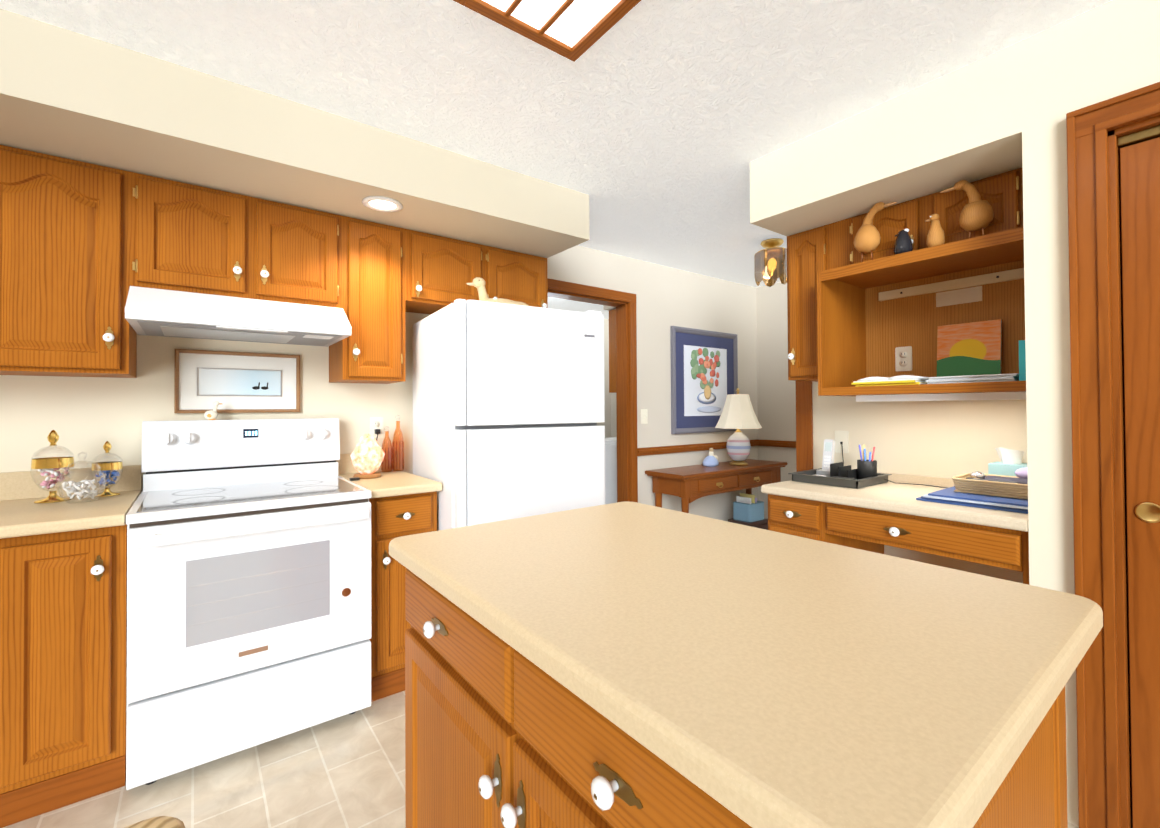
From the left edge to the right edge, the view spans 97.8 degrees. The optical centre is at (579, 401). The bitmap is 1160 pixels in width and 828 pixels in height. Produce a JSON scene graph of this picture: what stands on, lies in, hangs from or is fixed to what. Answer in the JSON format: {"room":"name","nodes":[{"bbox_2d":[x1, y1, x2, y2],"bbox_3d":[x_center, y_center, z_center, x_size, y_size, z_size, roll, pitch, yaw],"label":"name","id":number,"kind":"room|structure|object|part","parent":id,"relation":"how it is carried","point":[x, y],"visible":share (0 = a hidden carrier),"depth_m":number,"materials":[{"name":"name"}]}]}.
{"room":"kitchen","nodes":[
{"label":"kitchen","id":0,"kind":"room"},
{"bbox_2d":[0,8,589,257],"bbox_3d":[-1.874,-1.004,1.748,4.285,0.245,0.720,0,-1,-37],"label":"soffit","id":1,"kind":"structure","parent":0,"point":[67,94],"depth_m":1.87,"materials":[{"name":"paint"}]},
{"bbox_2d":[362,196,402,211],"bbox_3d":[-0.877,-0.876,2.250,0.170,0.010,0.170,0,-1,-37],"label":"recessed light","id":2,"kind":"object","parent":1,"relation":"attached to","point":[381,203],"visible":1,"depth_m":2.24,"materials":[{"name":"white glass"}]},
{"bbox_2d":[0,245,757,521],"bbox_3d":[-1.071,0.087,2.866,6.920,2.410,0.120,0,-1,-37],"label":"wall","id":3,"kind":"structure","parent":0,"point":[90,416],"depth_m":2.77,"materials":[{"name":"beige paint"}]},
{"bbox_2d":[0,145,136,377],"bbox_3d":[-1.960,-0.490,1.918,0.400,0.772,0.328,0,-1,-37],"label":"upper cabinet","id":4,"kind":"object","parent":3,"relation":"attached to","point":[84,246],"depth_m":1.81,"materials":[{"name":"brown wood"}]},
{"bbox_2d":[132,173,255,298],"bbox_3d":[-1.647,-0.657,2.157,0.387,0.436,0.328,0,-1,-37],"label":"upper cabinet","id":5,"kind":"object","parent":3,"relation":"attached to","point":[186,237],"depth_m":2.03,"materials":[{"name":"brown wood"}]},
{"bbox_2d":[125,286,351,346],"bbox_3d":[-1.448,-0.357,2.194,0.742,0.152,0.503,0,-1,-37],"label":"range hood","id":6,"kind":"object","parent":5,"relation":"attached to","point":[161,312],"visible":1,"depth_m":2.04,"materials":[{"name":"white metal"}]},
{"bbox_2d":[0,451,397,498],"bbox_3d":[-2.160,0.322,1.945,2.874,0.104,0.020,0,-1,-37],"label":"backsplash","id":7,"kind":"structure","parent":3,"relation":"attached to","point":[13,485],"depth_m":2.04,"materials":[{"name":"beige laminate"}]},
{"bbox_2d":[174,349,299,412],"bbox_3d":[-1.595,-0.091,2.382,0.490,0.285,0.021,0,-1,-37],"label":"framed picture","id":8,"kind":"object","parent":3,"relation":"attached to","point":[187,363],"depth_m":2.37,"materials":[{"name":"brown wood"}]},
{"bbox_3d":[-1.598,-0.091,2.386,0.334,0.129,0.004,0,-1,-37],"label":"print of geese","id":9,"kind":"part","parent":8,"relation":"part of","materials":[{"name":"paper"}]},
{"bbox_3d":[-1.537,-0.076,2.434,0.067,0.035,0.004,0,-1,-37],"label":"print of geese","id":10,"kind":"part","parent":8,"relation":"part of","materials":[{"name":"black paper"}]},
{"bbox_2d":[256,198,347,308],"bbox_3d":[-1.348,-0.656,2.384,0.363,0.436,0.328,0,-1,-37],"label":"upper cabinet","id":11,"kind":"object","parent":3,"relation":"attached to","point":[302,253],"depth_m":2.26,"materials":[{"name":"brown wood"}]},
{"bbox_2d":[329,217,411,383],"bbox_3d":[-1.086,-0.487,2.581,0.294,0.772,0.328,0,-1,-37],"label":"upper cabinet","id":12,"kind":"object","parent":3,"relation":"attached to","point":[379,255],"depth_m":2.46,"materials":[{"name":"brown wood"}]},
{"bbox_2d":[370,417,382,440],"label":"outlet","id":13,"kind":"object","parent":3,"relation":"attached to","point":[376,423],"depth_m":2.75,"materials":[{"name":"beige plastic"}]},
{"bbox_2d":[412,230,487,314],"bbox_3d":[-0.797,-0.691,2.803,0.433,0.362,0.328,0,-1,-37],"label":"upper cabinet","id":14,"kind":"object","parent":3,"relation":"attached to","point":[442,267],"depth_m":2.67,"materials":[{"name":"brown wood"}]},
{"bbox_2d":[488,246,547,307],"bbox_3d":[-0.455,-0.690,3.063,0.427,0.362,0.328,0,-1,-37],"label":"upper cabinet","id":15,"kind":"object","parent":3,"relation":"attached to","point":[512,275],"depth_m":2.93,"materials":[{"name":"brown wood"}]},
{"bbox_2d":[547,278,637,502],"bbox_3d":[0.024,0.230,3.680,0.950,2.130,0.152,0,-1,-37],"label":"door frame","id":16,"kind":"structure","parent":3,"relation":"attached to","point":[624,303],"depth_m":3.89,"materials":[{"name":"brown wood"}]},
{"bbox_2d":[609,309,615,392],"bbox_3d":[0.898,-0.434,4.657,1.380,0.710,0.330,0,-1,-37],"label":"wall cabinet","id":17,"kind":"object","parent":3,"relation":"attached to","point":[612,351],"visible":0.12,"depth_m":4.33,"materials":[{"name":"brown wood"}]},
{"bbox_2d":[641,409,647,423],"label":"light switch","id":18,"kind":"object","parent":3,"relation":"attached to","point":[644,412],"depth_m":3.98,"materials":[{"name":"beige plastic"}]},
{"bbox_2d":[637,439,758,455],"bbox_3d":[1.066,0.392,4.387,1.560,0.060,0.029,0,-1,-37],"label":"trim","id":19,"kind":"structure","parent":3,"relation":"attached to","point":[689,448],"depth_m":4.22,"materials":[{"name":"brown wood"}]},
{"bbox_2d":[670,326,737,433],"bbox_3d":[1.105,-0.178,4.424,0.870,0.890,0.033,0,-1,-37],"label":"print","id":20,"kind":"object","parent":3,"relation":"attached to","point":[686,391],"depth_m":4.38,"materials":[{"name":"blue"}]},
{"bbox_3d":[1.101,-0.225,4.422,0.412,0.495,0.003,0,-1,-37],"label":"floral print","id":21,"kind":"part","parent":20,"relation":"part of"},
{"bbox_3d":[1.134,0.067,4.442,0.340,0.060,0.002,0,-1,-37],"label":"floral print","id":22,"kind":"part","parent":20,"relation":"part of"},
{"bbox_2d":[3,691,1078,827],"bbox_3d":[-0.356,1.302,1.919,7.160,0.050,6.820,0,-1,-37],"label":"floor","id":23,"kind":"structure","parent":0,"point":[346,771],"depth_m":1.67,"materials":[{"name":"tile"}]},
{"bbox_2d":[0,527,126,827],"bbox_3d":[-1.814,0.847,1.830,0.304,0.875,0.608,0,-1,-37],"label":"base cabinet","id":24,"kind":"object","parent":23,"relation":"on","point":[63,644],"depth_m":1.59,"materials":[{"name":"brown wood"}]},
{"bbox_2d":[0,487,141,538],"bbox_3d":[-2.398,0.387,1.367,1.796,0.038,0.652,0,-1,-37],"label":"countertop","id":25,"kind":"structure","parent":24,"relation":"on","point":[19,518],"depth_m":1.65,"materials":[{"name":"beige laminate"}]},
{"bbox_2d":[30,430,73,502],"bbox_3d":[-1.974,0.238,1.896,0.116,0.266,0.116,0,-1,-37],"label":"apothecary jar","id":26,"kind":"object","parent":25,"relation":"on","point":[46,464],"visible":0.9,"depth_m":1.88,"materials":[{"name":"gold metal"}]},
{"bbox_2d":[56,452,106,503],"bbox_3d":[-1.849,0.278,1.881,0.134,0.184,0.134,0,-1,-37],"label":"clear jar","id":27,"kind":"object","parent":25,"relation":"on","point":[83,489],"visible":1,"depth_m":1.86,"materials":[{"name":"clear glass"}]},
{"bbox_2d":[91,441,122,496],"bbox_3d":[-1.882,0.264,2.015,0.094,0.217,0.094,0,-1,-37],"label":"apothecary jar","id":28,"kind":"object","parent":25,"relation":"on","point":[109,467],"visible":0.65,"depth_m":2.00,"materials":[{"name":"gold metal"}]},
{"bbox_2d":[124,816,184,827],"bbox_3d":[-0.854,1.036,0.731,0.450,0.460,0.420,0,-1,-37],"label":"wicker stool","id":29,"kind":"object","parent":23,"relation":"on","point":[163,822],"visible":1,"depth_m":0.97,"materials":[{"name":"brown wicker"}]},
{"bbox_2d":[126,418,370,789],"bbox_3d":[-1.332,0.682,2.083,0.756,1.206,0.736,0,-1,-37],"label":"range","id":30,"kind":"object","parent":23,"relation":"on","point":[248,583],"visible":1,"depth_m":1.86,"materials":[{"name":"white metal"}]},
{"bbox_2d":[204,401,221,419],"bbox_3d":[-1.644,0.039,2.270,0.069,0.085,0.035,0,-1,-37],"label":"figurine","id":31,"kind":"object","parent":30,"relation":"on","point":[211,414],"visible":1,"depth_m":2.26,"materials":[{"name":"beige ceramic"}]},
{"bbox_2d":[369,491,436,701],"bbox_3d":[-0.957,0.849,2.479,0.310,0.875,0.608,0,-1,-37],"label":"base cabinet","id":32,"kind":"object","parent":23,"relation":"on","point":[404,515],"depth_m":2.21,"materials":[{"name":"brown wood"}]},
{"bbox_2d":[338,471,441,498],"bbox_3d":[-0.947,0.391,2.467,0.310,0.038,0.652,0,-1,-37],"label":"countertop","id":33,"kind":"structure","parent":32,"relation":"on","point":[391,484],"depth_m":2.29,"materials":[{"name":"beige laminate"}]},
{"bbox_2d":[349,434,384,480],"bbox_3d":[-1.050,0.265,2.486,0.176,0.216,0.145,0,-1,-37],"label":"salt lamp","id":34,"kind":"object","parent":33,"relation":"on","point":[367,455],"visible":1,"depth_m":2.46,"materials":[{"name":"white stone"}]},
{"bbox_2d":[381,426,392,471],"bbox_3d":[-1.039,0.253,2.724,0.055,0.245,0.058,0,-1,-37],"label":"bottle","id":35,"kind":"object","parent":33,"relation":"on","point":[389,464],"visible":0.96,"depth_m":2.71,"materials":[{"name":"orange glass"}]},
{"bbox_2d":[392,415,403,470],"bbox_3d":[-0.990,0.223,2.755,0.058,0.305,0.061,0,-1,-37],"label":"bottle","id":36,"kind":"object","parent":33,"relation":"on","point":[399,453],"visible":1,"depth_m":2.75,"materials":[{"name":"orange glass"}]},
{"bbox_2d":[413,299,604,530],"bbox_3d":[-0.396,0.414,2.672,0.765,1.733,0.783,0,-1,-32],"label":"refrigerator","id":37,"kind":"object","parent":23,"relation":"on","point":[508,407],"visible":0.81,"depth_m":2.33,"materials":[{"name":"white metal"}]},
{"bbox_2d":[467,277,528,305],"bbox_3d":[-0.416,-0.540,2.670,0.390,0.193,0.130,0,-1,-37],"label":"duck decoy","id":38,"kind":"object","parent":37,"relation":"on","point":[478,283],"visible":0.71,"depth_m":2.59,"materials":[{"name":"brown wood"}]},
{"bbox_2d":[645,459,787,512],"bbox_3d":[1.168,0.914,4.196,1.360,0.760,0.395,0,-1,-37],"label":"console table","id":39,"kind":"object","parent":23,"relation":"on","point":[687,485],"visible":0.65,"depth_m":3.93,"materials":[{"name":"brown wood"}]},
{"bbox_2d":[702,448,718,466],"bbox_3d":[1.088,0.459,4.221,0.156,0.150,0.120,0,-1,-37],"label":"porcelain figurine","id":40,"kind":"object","parent":39,"relation":"on","point":[710,459],"visible":1,"depth_m":4.18,"materials":[{"name":"blue ceramic"}]},
{"bbox_2d":[715,388,761,464],"bbox_3d":[1.348,0.208,4.309,0.390,0.650,0.390,0,-1,-37],"label":"table lamp","id":41,"kind":"object","parent":39,"relation":"on","point":[738,413],"visible":1,"depth_m":4.22,"materials":[{"name":"beige fabric"}]},
{"bbox_2d":[389,501,1102,827],"bbox_3d":[0.201,0.807,1.095,0.874,0.914,1.220,0,-1,-37],"label":"kitchen island","id":42,"kind":"object","parent":23,"relation":"on","point":[627,664],"visible":1,"depth_m":0.75,"materials":[{"name":"beige laminate"}]},
{"bbox_2d":[728,493,767,529],"bbox_3d":[1.482,1.050,4.402,0.290,0.490,0.254,0,-1,-37],"label":"file box","id":43,"kind":"object","parent":23,"relation":"on","point":[748,509],"visible":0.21,"depth_m":4.35,"materials":[{"name":"blue plastic"}]},
{"bbox_2d":[761,469,1028,584],"bbox_3d":[1.362,0.806,2.139,0.635,0.925,0.936,0,-1,-37],"label":"desk","id":44,"kind":"object","parent":23,"relation":"on","point":[876,518],"visible":0.48,"depth_m":1.94,"materials":[{"name":"brown wood"}]},
{"bbox_2d":[788,439,947,488],"bbox_3d":[1.383,0.282,2.292,0.402,0.194,0.708,0,-1,-37],"label":"organizer","id":45,"kind":"object","parent":44,"relation":"on","point":[830,472],"visible":0.96,"depth_m":2.38,"materials":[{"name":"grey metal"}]},
{"bbox_2d":[916,486,1027,513],"bbox_3d":[1.531,0.360,1.913,0.356,0.028,0.335,0,-1,-37],"label":"folders","id":46,"kind":"object","parent":44,"relation":"on","point":[948,496],"visible":0.52,"depth_m":1.81,"materials":[{"name":"blue"}]},
{"bbox_2d":[952,468,1027,499],"bbox_3d":[1.599,0.298,1.919,0.237,0.096,0.267,0,-1,-37],"label":"wicker basket","id":47,"kind":"object","parent":46,"relation":"on","point":[981,483],"visible":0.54,"depth_m":1.89,"materials":[{"name":"brown wicker"}]},
{"bbox_2d":[988,447,1026,475],"bbox_3d":[1.736,0.279,2.036,0.120,0.191,0.120,0,-1,-37],"label":"tissue box","id":48,"kind":"object","parent":44,"relation":"on","point":[1010,463],"visible":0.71,"depth_m":2.02,"materials":[{"name":"teal cardboard"}]},
{"bbox_3d":[-0.009,1.310,5.019,2.620,0.003,2.060,0,-1,-37],"label":"floor","id":49,"kind":"structure","parent":23,"relation":"on","visible":0},
{"bbox_2d":[605,437,616,503],"bbox_3d":[0.505,0.758,4.590,0.682,1.090,0.680,0,-1,-37],"label":"washer","id":50,"kind":"object","parent":49,"relation":"on","point":[610,470],"depth_m":4.35,"materials":[{"name":"white metal"}]},
{"bbox_2d":[0,0,1111,318],"bbox_3d":[-0.371,-1.158,1.948,7.160,0.050,6.820,0,-1,-37],"label":"ceiling","id":51,"kind":"structure","parent":0,"point":[652,128],"depth_m":1.76,"materials":[{"name":"white paint"}]},
{"bbox_2d":[453,0,640,61],"bbox_3d":[0.209,-1.125,0.988,0.415,0.044,1.300,0,-1,-37],"label":"ceiling light","id":52,"kind":"object","parent":51,"relation":"attached to","point":[573,30],"visible":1,"depth_m":1.46,"materials":[{"name":"white"}]},
{"bbox_2d":[754,238,786,286],"bbox_3d":[1.349,-0.976,3.551,0.236,0.295,0.230,0,-1,-37],"label":"ceiling fixture","id":53,"kind":"object","parent":51,"relation":"attached to","point":[770,264],"visible":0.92,"depth_m":3.49,"materials":[{"name":"gold metal"}]},
{"bbox_2d":[750,42,1021,236],"bbox_3d":[1.347,-0.996,2.188,0.610,0.290,0.990,0,-1,-37],"label":"soffit","id":54,"kind":"object","parent":51,"relation":"attached to","point":[947,131],"depth_m":1.92,"materials":[{"name":"beige paint"}]},
{"bbox_2d":[597,319,610,437],"bbox_3d":[-0.676,0.120,5.902,2.860,2.410,0.120,0,-1,-37],"label":"wall","id":55,"kind":"structure","parent":0,"point":[610,423],"depth_m":6.61,"materials":[{"name":"white paint"}]},
{"bbox_2d":[603,305,615,310],"bbox_3d":[0.919,-0.954,4.706,1.510,0.310,0.380,0,-1,-37],"label":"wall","id":56,"kind":"structure","parent":0,"point":[607,308],"depth_m":4.37,"materials":[{"name":"white paint"}]},
{"bbox_2d":[611,282,795,518],"bbox_3d":[2.477,0.079,4.013,0.120,2.410,6.700,0,-1,-37],"label":"wall","id":57,"kind":"structure","parent":0,"point":[776,398],"depth_m":4.77,"materials":[{"name":"paint"}]},
{"bbox_2d":[759,439,795,447],"bbox_3d":[3.041,0.365,3.143,0.029,0.060,4.399,0,-1,-37],"label":"trim","id":58,"kind":"structure","parent":57,"relation":"attached to","point":[773,443],"depth_m":4.71,"materials":[{"name":"brown wood"}]},
{"bbox_2d":[812,381,1026,582],"bbox_3d":[2.203,0.053,1.660,0.120,2.410,3.040,0,-1,-37],"label":"wall","id":59,"kind":"structure","parent":0,"point":[948,439],"depth_m":2.34,"materials":[{"name":"beige paint"}]},
{"bbox_2d":[795,381,812,471],"bbox_3d":[1.301,0.217,2.849,0.160,2.120,0.090,0,-1,-37],"label":"door frame","id":60,"kind":"structure","parent":59,"relation":"attached to","point":[804,430],"depth_m":2.80,"materials":[{"name":"brown wood"}]},
{"bbox_2d":[835,431,848,452],"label":"outlet","id":61,"kind":"object","parent":59,"relation":"attached to","point":[841,437],"depth_m":2.65,"materials":[{"name":"beige plastic"}]},
{"bbox_2d":[787,167,1025,401],"bbox_3d":[1.415,-0.425,2.228,0.448,0.845,0.983,0,-1,-37],"label":"upper cabinet","id":62,"kind":"object","parent":59,"relation":"attached to","point":[851,317],"visible":0.69,"depth_m":2.27,"materials":[{"name":"brown wood"}]},
{"bbox_2d":[854,202,896,261],"bbox_3d":[1.263,-0.721,2.166,0.092,0.255,0.172,0,-1,-37],"label":"bird figurine","id":63,"kind":"object","parent":62,"relation":"in","point":[867,238],"visible":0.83,"depth_m":2.16,"materials":[{"name":"brown wood"}]},
{"bbox_2d":[851,375,930,386],"bbox_3d":[1.367,-0.080,2.201,0.202,0.058,0.270,0,-1,-37],"label":"papers","id":64,"kind":"object","parent":62,"relation":"in","point":[894,380],"visible":0.67,"depth_m":2.12,"materials":[{"name":"yellow paper"}]},
{"bbox_2d":[895,346,911,370],"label":"outlet","id":65,"kind":"object","parent":62,"relation":"attached to","point":[903,358],"depth_m":2.41,"materials":[{"name":"beige plastic"}]},
{"bbox_2d":[894,228,912,254],"bbox_3d":[1.328,-0.652,2.080,0.058,0.114,0.069,0,-1,-37],"label":"bird figurine","id":66,"kind":"object","parent":62,"relation":"in","point":[903,242],"visible":0.85,"depth_m":2.06,"materials":[{"name":"black ceramic"}]},
{"bbox_2d":[925,214,944,246],"bbox_3d":[1.395,-0.668,1.991,0.058,0.143,0.066,0,-1,-37],"label":"bird figurine","id":67,"kind":"object","parent":62,"relation":"in","point":[935,236],"visible":0.83,"depth_m":1.97,"materials":[{"name":"brown wood"}]},
{"bbox_2d":[940,180,993,237],"bbox_3d":[1.456,-0.719,1.911,0.092,0.243,0.167,0,-1,-37],"label":"bird figurine","id":68,"kind":"object","parent":62,"relation":"in","point":[977,213],"visible":0.92,"depth_m":1.87,"materials":[{"name":"brown wood"}]},
{"bbox_2d":[936,319,1001,376],"bbox_3d":[1.672,-0.223,2.180,0.036,0.236,0.225,0,-1,-37],"label":"framed picture","id":69,"kind":"object","parent":62,"relation":"in","point":[971,348],"visible":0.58,"depth_m":2.17,"materials":[{"name":"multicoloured paper"}]},
{"bbox_2d":[926,373,1018,383],"bbox_3d":[1.547,-0.076,1.973,0.228,0.044,0.288,0,-1,-37],"label":"papers","id":70,"kind":"object","parent":62,"relation":"in","point":[977,378],"visible":0.44,"depth_m":1.90,"materials":[{"name":"white paper"}]},
{"bbox_2d":[1019,340,1025,380],"bbox_3d":[1.590,-0.137,1.807,0.080,0.160,0.020,0,-1,-37],"label":"box","id":71,"kind":"object","parent":62,"relation":"in","point":[1022,363],"visible":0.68,"depth_m":1.78,"materials":[{"name":"teal cardboard"}]},
{"bbox_2d":[1020,0,1159,826],"bbox_3d":[2.242,0.045,1.005,0.610,2.410,1.950,0,-1,-37],"label":"wall","id":72,"kind":"structure","parent":0,"point":[1105,51],"depth_m":1.54,"materials":[{"name":"beige paint"}]},
{"bbox_2d":[1066,82,1159,827],"bbox_3d":[1.803,0.196,1.143,0.141,2.118,0.981,0,-1,-37],"label":"door frame","id":73,"kind":"structure","parent":72,"relation":"attached to","point":[1100,134],"depth_m":1.45,"materials":[{"name":"brown wood"}]},
{"bbox_2d":[1120,137,1159,827],"bbox_3d":[1.808,0.254,1.146,0.038,1.978,0.778,0,-1,-37],"label":"bifold pantry door","id":74,"kind":"structure","parent":72,"relation":"in","point":[1140,193],"depth_m":1.42,"materials":[{"name":"brown wood"}]}
]}

